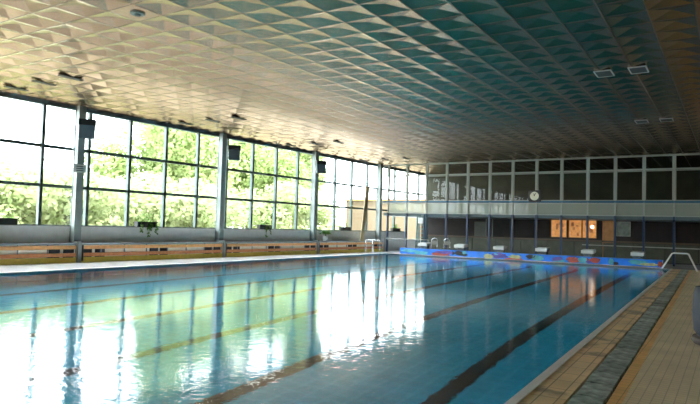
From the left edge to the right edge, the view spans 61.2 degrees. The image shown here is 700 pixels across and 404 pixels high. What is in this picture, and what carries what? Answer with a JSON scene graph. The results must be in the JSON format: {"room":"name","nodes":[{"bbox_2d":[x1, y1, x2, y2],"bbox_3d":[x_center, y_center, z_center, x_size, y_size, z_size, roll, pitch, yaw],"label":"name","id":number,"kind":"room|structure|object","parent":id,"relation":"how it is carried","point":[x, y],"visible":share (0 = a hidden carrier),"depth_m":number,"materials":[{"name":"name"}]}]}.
{"room":"indoor swimming pool","nodes":[
{"label":"indoor swimming pool","id":0,"kind":"room"},
{"bbox_2d":[0,225,420,250],"bbox_3d":[-8.991,2.011,27.148,0.250,1.650,54.032,0,-3,35],"label":"wall","id":1,"kind":"structure","parent":0,"point":[8,234],"depth_m":27.85,"materials":[{"name":"paint"}]},
{"bbox_2d":[0,104,73,225],"bbox_3d":[-13.207,-1.540,21.012,0.160,4.700,7.707,0,-3,35],"label":"window","id":2,"kind":"structure","parent":1,"relation":"in","point":[41,145],"depth_m":22.81,"materials":[{"name":"metal"}]},
{"bbox_2d":[69,106,86,252],"bbox_3d":[-10.939,-0.711,23.789,0.371,6.300,0.380,0,-3,33],"label":"trim","id":3,"kind":"structure","parent":1,"relation":"attached to","point":[81,111],"depth_m":23.71,"materials":[{"name":"grey paint"}]},
{"bbox_2d":[73,164,85,172],"bbox_3d":[-10.812,-1.343,23.673,0.024,0.320,0.540,0,-3,33],"label":"notice sign","id":4,"kind":"object","parent":3,"relation":"attached to","point":[80,168],"visible":1,"depth_m":23.66,"materials":[{"name":"white paint"}]},
{"bbox_2d":[78,117,103,139],"bbox_3d":[-10.389,-2.973,23.644,0.667,0.934,0.920,0,-3,41],"label":"floodlight","id":5,"kind":"object","parent":3,"relation":"attached to","point":[87,127],"visible":1,"depth_m":23.40,"materials":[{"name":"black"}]},
{"bbox_2d":[78,118,96,126],"bbox_3d":[-10.455,-3.159,23.586,0.624,0.240,0.396,2,-3,-19],"label":"hood","id":6,"kind":"object","parent":5,"relation":"attached to","point":[87,122],"depth_m":23.41,"materials":[{"name":"black plastic"}]},
{"bbox_2d":[81,113,216,227],"bbox_3d":[-8.839,-1.155,27.346,0.160,4.700,7.707,0,-3,35],"label":"window","id":7,"kind":"structure","parent":1,"relation":"in","point":[88,151],"depth_m":26.39,"materials":[{"name":"metal"}]},
{"bbox_2d":[10,225,391,231],"bbox_3d":[-10.041,1.080,25.617,0.300,0.025,50.232,0,-3,35],"label":"trim","id":8,"kind":"structure","parent":1,"relation":"on","point":[10,225],"depth_m":27.03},
{"bbox_2d":[0,210,18,224],"bbox_3d":[-12.958,0.644,21.075,0.474,0.939,2.241,0,-3,33],"label":"planter","id":9,"kind":"object","parent":8,"relation":"on","point":[12,220],"visible":1,"depth_m":21.70,"materials":[{"name":"black plastic"}]},
{"bbox_2d":[134,213,158,236],"bbox_3d":[-9.143,1.034,26.625,0.503,1.109,1.111,0,-3,33],"label":"plant","id":10,"kind":"object","parent":8,"relation":"on","point":[149,223],"visible":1,"depth_m":26.54,"materials":[{"name":"green plant"}]},
{"bbox_2d":[257,217,272,236],"bbox_3d":[-4.727,1.416,33.041,0.507,1.125,1.090,0,-3,33],"label":"planter","id":11,"kind":"object","parent":8,"relation":"on","point":[262,226],"visible":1,"depth_m":32.92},
{"bbox_2d":[339,222,350,230],"bbox_3d":[-0.364,1.609,39.452,0.448,0.601,1.186,0,-3,33],"label":"planter","id":12,"kind":"object","parent":8,"relation":"on","point":[341,228],"visible":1,"depth_m":39.31,"materials":[{"name":"grey plastic"}]},
{"bbox_2d":[215,134,226,241],"bbox_3d":[-6.571,-0.326,30.123,0.371,6.300,0.380,0,-3,33],"label":"trim","id":13,"kind":"structure","parent":1,"relation":"attached to","point":[222,141],"depth_m":30.05,"materials":[{"name":"grey paint"}]},
{"bbox_2d":[227,143,245,160],"bbox_3d":[-5.848,-2.573,30.246,0.667,0.934,0.920,0,-3,41],"label":"floodlight","id":14,"kind":"object","parent":13,"relation":"attached to","point":[233,150],"visible":1,"depth_m":30.00,"materials":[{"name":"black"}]},
{"bbox_2d":[227,145,240,149],"bbox_3d":[-5.913,-2.758,30.188,0.624,0.240,0.396,2,-3,-19],"label":"hood","id":15,"kind":"object","parent":14,"relation":"attached to","point":[230,147],"depth_m":30.00,"materials":[{"name":"black plastic"}]},
{"bbox_2d":[224,139,310,229],"bbox_3d":[-4.471,-0.771,33.679,0.160,4.700,7.707,0,-3,35],"label":"window","id":16,"kind":"structure","parent":1,"relation":"in","point":[275,175],"depth_m":33.77,"materials":[{"name":"metal"}]},
{"bbox_2d":[309,152,318,241],"bbox_3d":[-2.203,0.058,36.456,0.371,6.300,0.380,0,-3,33],"label":"trim","id":17,"kind":"structure","parent":1,"relation":"attached to","point":[315,155],"depth_m":36.38,"materials":[{"name":"grey paint"}]},
{"bbox_2d":[315,159,329,173],"bbox_3d":[-1.718,-2.210,36.211,0.667,0.934,0.920,0,-3,41],"label":"floodlight","id":18,"kind":"object","parent":17,"relation":"attached to","point":[320,165],"visible":1,"depth_m":35.96,"materials":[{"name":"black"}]},
{"bbox_2d":[315,160,326,164],"bbox_3d":[-1.784,-2.396,36.153,0.624,0.240,0.396,2,-3,-19],"label":"hood","id":19,"kind":"object","parent":18,"relation":"attached to","point":[318,162],"depth_m":35.98,"materials":[{"name":"black plastic"}]},
{"bbox_2d":[317,159,376,230],"bbox_3d":[-0.103,-0.387,40.013,0.160,4.700,7.707,0,-3,35],"label":"window","id":20,"kind":"structure","parent":1,"relation":"in","point":[334,182],"depth_m":40.13,"materials":[{"name":"metal"}]},
{"bbox_2d":[375,164,382,240],"bbox_3d":[2.108,0.437,42.708,0.371,6.300,0.380,0,-3,33],"label":"trim","id":21,"kind":"structure","parent":1,"relation":"attached to","point":[380,166],"depth_m":42.63,"materials":[{"name":"grey paint"}]},
{"bbox_2d":[381,170,424,238],"bbox_3d":[4.246,0.271,46.319,0.160,5.250,7.667,0,-3,35],"label":"window","id":22,"kind":"structure","parent":1,"relation":"in","point":[394,190],"depth_m":45.46,"materials":[{"name":"glass"}]},
{"bbox_2d":[0,0,699,173],"bbox_3d":[2.884,-3.694,19.528,30.039,0.070,55.440,0,-3,33],"label":"ceiling","id":23,"kind":"structure","parent":0,"point":[420,81],"depth_m":17.48,"materials":[{"name":"metal"}]},
{"bbox_2d":[31,80,56,85],"bbox_3d":[-10.260,-3.994,19.861,0.220,0.029,0.760,0,-3,33],"label":"recessed light","id":24,"kind":"object","parent":23,"relation":"in","point":[37,81],"visible":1,"depth_m":19.81,"materials":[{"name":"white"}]},
{"bbox_2d":[58,74,83,80],"bbox_3d":[-8.958,-3.993,19.020,0.220,0.029,0.760,0,-3,33],"label":"recessed light","id":25,"kind":"object","parent":23,"relation":"in","point":[61,75],"visible":1,"depth_m":18.98,"materials":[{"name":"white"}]},
{"bbox_2d":[130,10,144,16],"bbox_3d":[-4.601,-4.112,12.825,0.354,0.064,0.336,0,-3,33],"label":"smoke detector","id":26,"kind":"object","parent":23,"relation":"attached to","point":[134,12],"visible":1,"depth_m":12.82,"materials":[{"name":"plastic"}]},
{"bbox_2d":[383,153,699,216],"bbox_3d":[13.941,-0.936,35.733,27.375,3.520,0.190,0,-3,33],"label":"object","id":27,"kind":"structure","parent":23,"relation":"attached to","point":[569,209],"depth_m":36.59,"materials":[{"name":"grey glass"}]},
{"bbox_2d":[528,190,540,201],"bbox_3d":[11.563,-0.367,37.052,0.740,0.720,0.178,0,-3,33],"label":"wall clock","id":28,"kind":"object","parent":27,"relation":"attached to","point":[534,195],"visible":1,"depth_m":36.97,"materials":[{"name":"white plastic"}]},
{"bbox_2d":[593,69,614,77],"bbox_3d":[7.204,-3.638,16.780,0.460,0.029,0.700,0,-3,33],"label":"recessed light","id":29,"kind":"object","parent":23,"relation":"in","point":[602,73],"visible":1,"depth_m":16.75,"materials":[{"name":"white paint"}]},
{"bbox_2d":[595,71,612,76],"bbox_3d":[7.204,-3.642,16.781,0.400,0.018,0.640,0,-3,33],"label":"diffuser","id":30,"kind":"object","parent":29,"relation":"attached to","point":[598,73],"depth_m":16.76,"materials":[{"name":"white"}]},
{"bbox_2d":[627,65,648,73],"bbox_3d":[7.943,-3.637,16.303,0.460,0.029,0.700,0,-3,33],"label":"recessed light","id":31,"kind":"object","parent":23,"relation":"in","point":[637,69],"visible":1,"depth_m":16.25,"materials":[{"name":"white paint"}]},
{"bbox_2d":[629,67,646,73],"bbox_3d":[7.943,-3.642,16.303,0.400,0.018,0.640,0,-3,33],"label":"diffuser","id":32,"kind":"object","parent":31,"relation":"attached to","point":[633,70],"depth_m":16.33,"materials":[{"name":"white"}]},
{"bbox_2d":[659,118,673,121],"bbox_3d":[12.443,-3.223,23.265,0.460,0.029,0.700,0,-3,33],"label":"recessed light","id":33,"kind":"object","parent":23,"relation":"in","point":[660,119],"visible":1,"depth_m":23.17,"materials":[{"name":"white paint"}]},
{"bbox_2d":[0,250,699,403],"bbox_3d":[2.035,3.743,19.920,30.800,2.300,54.600,0,-3,33],"label":"floor","id":34,"kind":"structure","parent":0,"point":[669,373],"depth_m":9.60,"materials":[{"name":"beige tile"}]},
{"bbox_2d":[0,243,76,264],"bbox_3d":[-13.127,1.816,20.331,0.600,0.745,7.521,0,-3,35],"label":"slatted bench","id":35,"kind":"object","parent":34,"relation":"on","point":[10,253],"visible":1,"depth_m":22.04,"materials":[{"name":"brown wood"}]},
{"bbox_2d":[48,249,59,257],"bbox_3d":[-11.291,1.974,22.605,0.058,0.320,0.421,0,-3,35],"label":"grille","id":36,"kind":"object","parent":35,"relation":"attached to","point":[52,253],"depth_m":22.55,"materials":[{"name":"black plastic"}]},
{"bbox_2d":[63,249,73,257],"bbox_3d":[-10.967,2.002,23.073,0.058,0.320,0.421,0,-3,35],"label":"grille","id":37,"kind":"object","parent":35,"relation":"attached to","point":[67,253],"depth_m":23.04,"materials":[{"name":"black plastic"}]},
{"bbox_2d":[73,241,81,262],"bbox_3d":[-10.782,1.966,23.397,0.345,0.830,0.160,0,-3,33],"label":"post","id":38,"kind":"object","parent":34,"relation":"on","point":[79,243],"visible":1,"depth_m":23.29,"materials":[{"name":"grey metal"}]},
{"bbox_2d":[76,242,222,261],"bbox_3d":[-8.759,2.200,26.665,0.600,0.745,7.521,0,-3,35],"label":"slatted bench","id":39,"kind":"object","parent":34,"relation":"on","point":[91,252],"visible":0.97,"depth_m":26.05,"materials":[{"name":"brown wood"}]},
{"bbox_2d":[83,249,91,256],"bbox_3d":[-10.536,2.040,23.698,0.058,0.320,0.421,0,-3,35],"label":"grille","id":40,"kind":"object","parent":39,"relation":"attached to","point":[86,252],"depth_m":23.69,"materials":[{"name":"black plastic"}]},
{"bbox_2d":[95,249,104,256],"bbox_3d":[-10.213,2.069,24.167,0.058,0.320,0.421,0,-3,35],"label":"grille","id":41,"kind":"object","parent":39,"relation":"attached to","point":[98,252],"depth_m":24.14,"materials":[{"name":"black wood"}]},
{"bbox_2d":[0,253,384,274],"bbox_3d":[-7.881,2.594,22.516,0.180,0.362,39.509,0,-3,31],"label":"trim","id":42,"kind":"structure","parent":34,"relation":"attached to","point":[59,270],"depth_m":23.26,"materials":[{"name":"white tile"}]},
{"bbox_2d":[219,240,225,256],"bbox_3d":[-6.414,2.350,29.731,0.345,0.830,0.160,0,-3,33],"label":"post","id":43,"kind":"object","parent":34,"relation":"on","point":[223,241],"visible":0.96,"depth_m":29.62,"materials":[{"name":"grey paint"}]},
{"bbox_2d":[221,241,316,256],"bbox_3d":[-4.391,2.585,32.999,0.600,0.745,7.521,0,-3,35],"label":"slatted bench","id":44,"kind":"object","parent":34,"relation":"on","point":[233,249],"visible":0.95,"depth_m":32.47,"materials":[{"name":"brown wood"}]},
{"bbox_2d":[0,254,667,403],"bbox_3d":[-0.822,2.481,17.961,17.688,0.001,39.490,0,-3,33],"label":"pool water","id":45,"kind":"object","parent":34,"relation":"in","point":[381,328],"visible":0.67,"depth_m":10.14,"materials":[{"name":"blue liquid"}]},
{"bbox_2d":[315,241,382,253],"bbox_3d":[-0.023,2.969,39.333,0.600,0.745,7.521,0,-3,35],"label":"slatted bench","id":46,"kind":"object","parent":34,"relation":"on","point":[325,246],"visible":0.94,"depth_m":38.71,"materials":[{"name":"brown wood"}]},
{"bbox_2d":[319,231,330,240],"bbox_3d":[-1.508,2.131,37.000,0.680,0.654,0.728,4,-3,-41],"label":"potted palm","id":47,"kind":"object","parent":46,"relation":"on","point":[325,238],"visible":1,"depth_m":36.84,"materials":[{"name":"green plant"}]},
{"bbox_2d":[360,186,369,241],"bbox_3d":[1.012,0.805,40.247,0.184,3.768,1.120,1,-3,24],"label":"plank","id":48,"kind":"object","parent":46,"relation":"on","point":[364,217],"visible":1,"depth_m":40.20,"materials":[{"name":"brown wood"}]},
{"bbox_2d":[386,213,388,250],"bbox_3d":[2.707,2.186,42.789,0.110,2.752,0.120,0,-3,33],"label":"trim","id":49,"kind":"structure","parent":34,"relation":"on","point":[387,227],"depth_m":42.75,"materials":[{"name":"blue paint"}]},
{"bbox_2d":[405,213,407,247],"bbox_3d":[3.982,2.187,41.965,0.110,2.752,0.120,0,-3,33],"label":"trim","id":50,"kind":"structure","parent":34,"relation":"on","point":[406,215],"depth_m":41.93,"materials":[{"name":"blue paint"}]},
{"bbox_2d":[415,214,427,247],"bbox_3d":[4.933,2.185,40.707,0.740,2.704,0.660,0,-3,33],"label":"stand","id":51,"kind":"object","parent":34,"relation":"on","point":[420,220],"visible":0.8,"depth_m":40.61,"materials":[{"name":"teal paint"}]},
{"bbox_2d":[429,238,437,248],"bbox_3d":[5.534,2.944,39.427,0.484,1.114,0.524,0,-3,33],"label":"metal chair","id":52,"kind":"object","parent":34,"relation":"on","point":[432,242],"visible":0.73,"depth_m":39.56,"materials":[{"name":"silver metal"}]},
{"bbox_2d":[444,214,446,249],"bbox_3d":[6.532,2.189,40.317,0.110,2.752,0.120,0,-3,33],"label":"trim","id":53,"kind":"structure","parent":34,"relation":"on","point":[445,214],"depth_m":40.27,"materials":[{"name":"blue paint"}]},
{"bbox_2d":[466,214,468,250],"bbox_3d":[7.807,2.190,39.493,0.110,2.752,0.120,0,-3,33],"label":"trim","id":54,"kind":"structure","parent":34,"relation":"on","point":[467,215],"depth_m":39.44,"materials":[{"name":"blue paint"}]},
{"bbox_2d":[488,214,490,251],"bbox_3d":[9.082,2.191,38.669,0.110,2.752,0.120,0,-3,33],"label":"trim","id":55,"kind":"structure","parent":34,"relation":"on","point":[489,215],"depth_m":38.62,"materials":[{"name":"blue paint"}]},
{"bbox_2d":[511,215,512,252],"bbox_3d":[10.357,2.192,37.846,0.110,2.752,0.120,0,-3,33],"label":"trim","id":56,"kind":"structure","parent":34,"relation":"on","point":[511,215],"depth_m":37.79,"materials":[{"name":"blue paint"}]},
{"bbox_2d":[400,248,662,268],"bbox_3d":[9.833,3.258,34.869,15.310,0.482,0.505,0,-3,33],"label":"wall","id":57,"kind":"structure","parent":34,"relation":"on","point":[628,262],"depth_m":33.93,"materials":[{"name":"blue paint"}]},
{"bbox_2d":[418,242,430,248],"bbox_3d":[4.805,2.817,38.226,0.660,0.399,0.738,0,-3,33],"label":"starting block","id":58,"kind":"object","parent":57,"relation":"on","point":[423,245],"visible":1,"depth_m":38.06,"materials":[{"name":"white paint"}]},
{"bbox_2d":[454,244,467,250],"bbox_3d":[6.904,2.819,36.870,0.660,0.399,0.738,0,-3,33],"label":"starting block","id":59,"kind":"object","parent":57,"relation":"on","point":[462,247],"visible":0.98,"depth_m":36.73,"materials":[{"name":"white paint"}]},
{"bbox_2d":[493,245,506,252],"bbox_3d":[9.004,2.821,35.513,0.660,0.399,0.738,0,-3,33],"label":"starting block","id":60,"kind":"object","parent":57,"relation":"on","point":[498,248],"visible":0.98,"depth_m":35.31,"materials":[{"name":"white paint"}]},
{"bbox_2d":[535,247,549,254],"bbox_3d":[11.104,2.823,34.156,0.660,0.399,0.738,0,-3,33],"label":"starting block","id":61,"kind":"object","parent":57,"relation":"on","point":[540,250],"visible":0.98,"depth_m":33.99,"materials":[{"name":"white paint"}]},
{"bbox_2d":[581,249,595,256],"bbox_3d":[13.203,2.825,32.799,0.660,0.399,0.738,0,-3,33],"label":"starting block","id":62,"kind":"object","parent":57,"relation":"on","point":[586,252],"visible":1,"depth_m":32.62,"materials":[{"name":"white paint"}]},
{"bbox_2d":[630,251,645,258],"bbox_3d":[15.303,2.826,31.442,0.660,0.399,0.738,0,-3,33],"label":"starting block","id":63,"kind":"object","parent":57,"relation":"on","point":[635,254],"visible":0.98,"depth_m":31.26,"materials":[{"name":"white paint"}]},
{"bbox_2d":[535,215,536,253],"bbox_3d":[11.632,2.193,37.022,0.110,2.752,0.120,0,-3,33],"label":"trim","id":64,"kind":"structure","parent":34,"relation":"on","point":[535,215],"depth_m":36.98,"materials":[{"name":"blue paint"}]},
{"bbox_2d":[560,215,562,254],"bbox_3d":[12.906,2.194,36.198,0.110,2.752,0.120,0,-3,33],"label":"trim","id":65,"kind":"structure","parent":34,"relation":"on","point":[560,215],"depth_m":36.15,"materials":[{"name":"blue paint"}]},
{"bbox_2d":[428,235,699,264],"bbox_3d":[16.299,3.089,37.660,25.100,1.270,0.160,0,-3,33],"label":"wall","id":66,"kind":"structure","parent":34,"relation":"on","point":[653,251],"depth_m":38.55,"materials":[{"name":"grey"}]},
{"bbox_2d":[586,216,588,248],"bbox_3d":[14.181,2.195,35.374,0.110,2.752,0.120,0,-3,33],"label":"trim","id":67,"kind":"structure","parent":34,"relation":"on","point":[587,217],"depth_m":35.36,"materials":[{"name":"blue paint"}]},
{"bbox_2d":[504,269,671,403],"bbox_3d":[6.198,2.582,13.419,0.100,0.310,39.507,0,-3,31],"label":"trim","id":68,"kind":"structure","parent":34,"relation":"attached to","point":[538,380],"depth_m":8.05,"materials":[{"name":"white tile"}]},
{"bbox_2d":[518,269,680,403],"bbox_3d":[6.399,2.587,13.288,0.380,0.300,39.515,0,-3,31],"label":"trim","id":69,"kind":"structure","parent":34,"relation":"attached to","point":[562,384],"depth_m":8.16,"materials":[{"name":"beige tile"}]},
{"bbox_2d":[613,216,615,257],"bbox_3d":[15.456,2.196,34.550,0.110,2.752,0.120,0,-3,33],"label":"trim","id":70,"kind":"structure","parent":34,"relation":"on","point":[614,253],"depth_m":34.49,"materials":[{"name":"blue paint"}]},
{"bbox_2d":[642,216,644,258],"bbox_3d":[16.731,2.197,33.726,0.110,2.752,0.120,0,-3,33],"label":"trim","id":71,"kind":"structure","parent":34,"relation":"on","point":[643,234],"depth_m":33.69,"materials":[{"name":"blue paint"}]},
{"bbox_2d":[605,270,691,403],"bbox_3d":[6.709,2.622,13.086,0.360,0.230,39.514,0,-3,31],"label":"trim","id":72,"kind":"structure","parent":34,"relation":"on","point":[688,271],"depth_m":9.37,"materials":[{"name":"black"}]},
{"bbox_2d":[567,394,605,403],"bbox_3d":[2.350,2.040,5.930,0.310,0.046,0.600,-1,-3,31],"label":"drain slab","id":73,"kind":"object","parent":72,"relation":"on","point":[576,399],"visible":1,"depth_m":6.04,"materials":[{"name":"grey stone"}]},
{"bbox_2d":[576,382,614,401],"bbox_3d":[2.682,2.071,6.464,0.310,0.045,0.600,-1,-3,32],"label":"drain slab","id":74,"kind":"object","parent":72,"relation":"on","point":[597,390],"visible":0.84,"depth_m":6.43,"materials":[{"name":"grey concrete"}]},
{"bbox_2d":[586,371,620,386],"bbox_3d":[3.005,2.099,7.005,0.310,0.046,0.600,0,-3,31],"label":"drain slab","id":75,"kind":"object","parent":72,"relation":"on","point":[598,377],"visible":0.82,"depth_m":6.96,"materials":[{"name":"grey stone"}]},
{"bbox_2d":[595,362,627,377],"bbox_3d":[3.334,2.135,7.541,0.310,0.045,0.600,1,-2,32],"label":"drain slab","id":76,"kind":"object","parent":72,"relation":"on","point":[607,367],"visible":0.86,"depth_m":7.51,"materials":[{"name":"grey stone"}]},
{"bbox_2d":[603,354,632,366],"bbox_3d":[3.663,2.164,8.079,0.310,0.045,0.600,1,-2,32],"label":"drain slab","id":77,"kind":"object","parent":72,"relation":"on","point":[611,358],"visible":0.8,"depth_m":8.05,"materials":[{"name":"grey stone"}]},
{"bbox_2d":[610,347,638,359],"bbox_3d":[3.994,2.199,8.613,0.310,0.045,0.600,1,-3,32],"label":"drain slab","id":78,"kind":"object","parent":72,"relation":"on","point":[619,351],"visible":0.76,"depth_m":8.59,"materials":[{"name":"grey stone"}]},
{"bbox_2d":[616,341,641,349],"bbox_3d":[4.316,2.232,9.154,0.310,0.046,0.600,1,-2,31],"label":"drain slab","id":79,"kind":"object","parent":72,"relation":"on","point":[622,344],"visible":0.78,"depth_m":9.12,"materials":[{"name":"grey stone"}]},
{"bbox_2d":[621,335,645,344],"bbox_3d":[4.648,2.260,9.689,0.310,0.046,0.600,0,-2,31],"label":"drain slab","id":80,"kind":"object","parent":72,"relation":"on","point":[629,338],"visible":0.84,"depth_m":9.64,"materials":[{"name":"grey stone"}]},
{"bbox_2d":[626,330,648,337],"bbox_3d":[4.971,2.286,10.230,0.310,0.046,0.600,0,-2,31],"label":"drain slab","id":81,"kind":"object","parent":72,"relation":"on","point":[630,332],"visible":0.8,"depth_m":10.19,"materials":[{"name":"grey stone"}]},
{"bbox_2d":[630,325,651,332],"bbox_3d":[5.294,2.319,10.770,0.310,0.045,0.600,1,-2,31],"label":"drain slab","id":82,"kind":"object","parent":72,"relation":"on","point":[634,327],"visible":0.78,"depth_m":10.75,"materials":[{"name":"grey stone"}]},
{"bbox_2d":[635,321,654,328],"bbox_3d":[5.624,2.354,11.306,0.310,0.045,0.600,-1,-3,31],"label":"drain slab","id":83,"kind":"object","parent":72,"relation":"on","point":[647,324],"visible":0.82,"depth_m":11.26,"materials":[{"name":"grey stone"}]},
{"bbox_2d":[638,318,656,323],"bbox_3d":[5.949,2.388,11.845,0.310,0.045,0.600,1,-3,32],"label":"drain slab","id":84,"kind":"object","parent":72,"relation":"on","point":[640,319],"visible":0.78,"depth_m":11.81,"materials":[{"name":"grey stone"}]},
{"bbox_2d":[641,314,659,320],"bbox_3d":[6.278,2.417,12.382,0.310,0.045,0.600,-1,-3,31],"label":"drain slab","id":85,"kind":"object","parent":72,"relation":"on","point":[643,315],"visible":0.84,"depth_m":12.37,"materials":[{"name":"grey stone"}]},
{"bbox_2d":[644,311,661,315],"bbox_3d":[6.608,2.443,12.918,0.310,0.045,0.600,1,-2,32],"label":"drain slab","id":86,"kind":"object","parent":72,"relation":"on","point":[646,312],"visible":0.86,"depth_m":12.86,"materials":[{"name":"grey stone"}]},
{"bbox_2d":[673,217,674,265],"bbox_3d":[18.006,2.198,32.902,0.110,2.752,0.120,0,-3,33],"label":"trim","id":87,"kind":"structure","parent":34,"relation":"on","point":[673,217],"depth_m":32.85,"materials":[{"name":"blue paint"}]},
{"bbox_2d":[661,252,697,271],"bbox_3d":[16.613,2.981,29.526,0.693,0.888,1.902,3,-3,-28],"label":"handrail","id":88,"kind":"object","parent":34,"relation":"on","point":[688,254],"visible":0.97,"depth_m":29.76,"materials":[{"name":"silver metal"}]},
{"bbox_2d":[691,286,699,344],"bbox_3d":[5.898,1.807,9.313,0.920,0.900,0.920,0,-3,33],"label":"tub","id":89,"kind":"object","parent":34,"relation":"on","point":[695,338],"visible":1,"depth_m":9.34,"materials":[{"name":"grey plastic"}]},
{"bbox_2d":[421,218,699,263],"bbox_3d":[17.073,2.600,40.193,26.950,2.640,0.200,0,-3,33],"label":"wall","id":90,"kind":"structure","parent":0,"point":[685,232],"depth_m":42.13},
{"bbox_2d":[474,222,485,235],"bbox_3d":[9.794,2.658,44.636,0.900,2.350,0.110,0,-3,33],"label":"window","id":91,"kind":"structure","parent":90,"relation":"in","point":[479,227],"depth_m":44.65,"materials":[{"name":"grey glass"}]},
{"bbox_2d":[551,220,566,237],"bbox_3d":[14.684,1.851,41.608,1.080,1.260,0.050,0,-3,33],"label":"display window","id":92,"kind":"structure","parent":90,"relation":"in","point":[555,224],"depth_m":41.65,"materials":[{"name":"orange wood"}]},
{"bbox_2d":[568,220,581,237],"bbox_3d":[15.608,1.852,41.011,0.880,1.260,0.050,0,-3,33],"label":"display window","id":93,"kind":"structure","parent":90,"relation":"in","point":[575,226],"depth_m":41.01,"materials":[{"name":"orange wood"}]},
{"bbox_2d":[582,220,596,238],"bbox_3d":[16.371,1.852,40.488,0.930,1.260,0.100,0,-3,33],"label":"display window","id":94,"kind":"structure","parent":90,"relation":"in","point":[592,224],"depth_m":40.45,"materials":[{"name":"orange wood"}]},
{"bbox_2d":[602,221,613,242],"bbox_3d":[17.355,2.532,39.818,0.730,2.620,0.090,0,-3,33],"label":"wooden door","id":95,"kind":"structure","parent":90,"relation":"in","point":[607,226],"depth_m":39.85,"materials":[{"name":"red wood"}]},
{"bbox_2d":[616,221,630,236],"bbox_3d":[18.171,1.794,39.358,0.880,0.980,0.050,0,-3,33],"label":"window","id":96,"kind":"structure","parent":90,"relation":"in","point":[622,228],"depth_m":39.35,"materials":[{"name":"grey glass"}]},
{"bbox_2d":[428,167,699,199],"bbox_3d":[18.151,0.854,42.044,27.750,6.700,0.300,0,-3,33],"label":"window","id":97,"kind":"structure","parent":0,"point":[658,183],"depth_m":43.10,"materials":[{"name":"glass"}]},
{"bbox_2d":[0,91,425,174],"bbox_3d":[-8.797,-3.592,27.357,0.240,0.170,54.032,0,-3,35],"label":"trim","id":98,"kind":"structure","parent":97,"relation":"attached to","point":[2,94],"depth_m":27.83,"materials":[{"name":"grey metal"}]},
{"bbox_2d":[384,213,699,221],"bbox_3d":[15.958,1.082,38.858,27.375,0.220,7.400,0,-3,33],"label":"trim","id":99,"kind":"structure","parent":97,"relation":"attached to","point":[471,216],"depth_m":37.39,"materials":[{"name":"grey"}]},
{"bbox_3d":[-47.514,4.832,95.983,136.000,0.200,230.000,0,-3,33],"label":"floor","id":100,"kind":"structure","parent":0,"visible":0},
{"bbox_2d":[0,147,95,224],"bbox_3d":[-18.749,0.004,32.709,7.575,6.594,8.523,0,-3,33],"label":"bush","id":101,"kind":"object","parent":100,"relation":"on","point":[18,199],"visible":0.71,"depth_m":31.67,"materials":[{"name":"green plant"}]},
{"bbox_2d":[12,166,130,225],"bbox_3d":[-17.267,0.641,36.326,7.212,5.580,6.410,1,-2,8],"label":"bush","id":102,"kind":"object","parent":100,"relation":"on","point":[99,215],"visible":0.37,"depth_m":35.46,"materials":[{"name":"green plant"}]},
{"bbox_2d":[90,170,173,225],"bbox_3d":[-15.348,0.678,41.280,6.992,6.087,7.867,2,-2,-16],"label":"bush","id":103,"kind":"object","parent":100,"relation":"on","point":[139,204],"visible":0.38,"depth_m":39.43,"materials":[{"name":"green plant"}]},
{"bbox_2d":[84,119,211,188],"bbox_3d":[-19.027,-2.499,56.900,10.377,13.540,10.232,0,-3,33],"label":"tree","id":104,"kind":"object","parent":100,"relation":"on","point":[117,165],"visible":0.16,"depth_m":54.72,"materials":[{"name":"green plant"}]},
{"bbox_2d":[136,123,241,219],"bbox_3d":[-13.992,-3.022,51.783,9.359,14.408,9.388,3,-3,-24],"label":"tree","id":105,"kind":"object","parent":100,"relation":"on","point":[153,135],"visible":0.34,"depth_m":50.14,"materials":[{"name":"green plant"}]},
{"bbox_2d":[149,177,247,227],"bbox_3d":[-10.447,1.001,40.429,7.212,5.580,6.410,1,-2,16],"label":"bush","id":106,"kind":"object","parent":100,"relation":"on","point":[181,209],"visible":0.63,"depth_m":38.99,"materials":[{"name":"green plant"}]},
{"bbox_2d":[203,140,309,215],"bbox_3d":[-11.047,-2.184,65.305,10.792,14.082,10.641,0,-3,41],"label":"tree","id":107,"kind":"object","parent":100,"relation":"on","point":[245,152],"visible":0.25,"depth_m":63.81,"materials":[{"name":"green plant"}]},
{"bbox_2d":[227,180,310,228],"bbox_3d":[-7.817,1.266,55.778,8.523,6.594,7.575,2,-3,-20],"label":"bush","id":108,"kind":"object","parent":100,"relation":"on","point":[260,209],"visible":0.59,"depth_m":54.22,"materials":[{"name":"green plant"}]},
{"bbox_2d":[255,146,325,218],"bbox_3d":[-8.130,-3.348,74.328,11.308,17.409,11.344,2,-2,-16],"label":"tree","id":109,"kind":"object","parent":100,"relation":"on","point":[308,158],"visible":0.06,"depth_m":71.75,"materials":[{"name":"green plant"}]},
{"bbox_2d":[280,189,343,229],"bbox_3d":[-4.396,1.761,60.035,7.867,6.087,6.992,0,-3,37],"label":"bush","id":110,"kind":"object","parent":100,"relation":"on","point":[324,214],"visible":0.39,"depth_m":58.08,"materials":[{"name":"green plant"}]},
{"bbox_2d":[307,159,329,192],"bbox_3d":[-8.159,-1.060,96.273,9.467,14.506,9.421,2,-2,-11],"label":"tree","id":111,"kind":"object","parent":100,"relation":"on","point":[321,176],"visible":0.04,"depth_m":94.55,"materials":[{"name":"green plant"}]},
{"bbox_2d":[343,199,424,238],"bbox_3d":[9.254,2.576,73.738,20.100,5.600,6.600,0,-3,33],"label":"building","id":112,"kind":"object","parent":100,"relation":"on","point":[357,214],"visible":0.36,"depth_m":74.22,"materials":[{"name":"beige concrete"}]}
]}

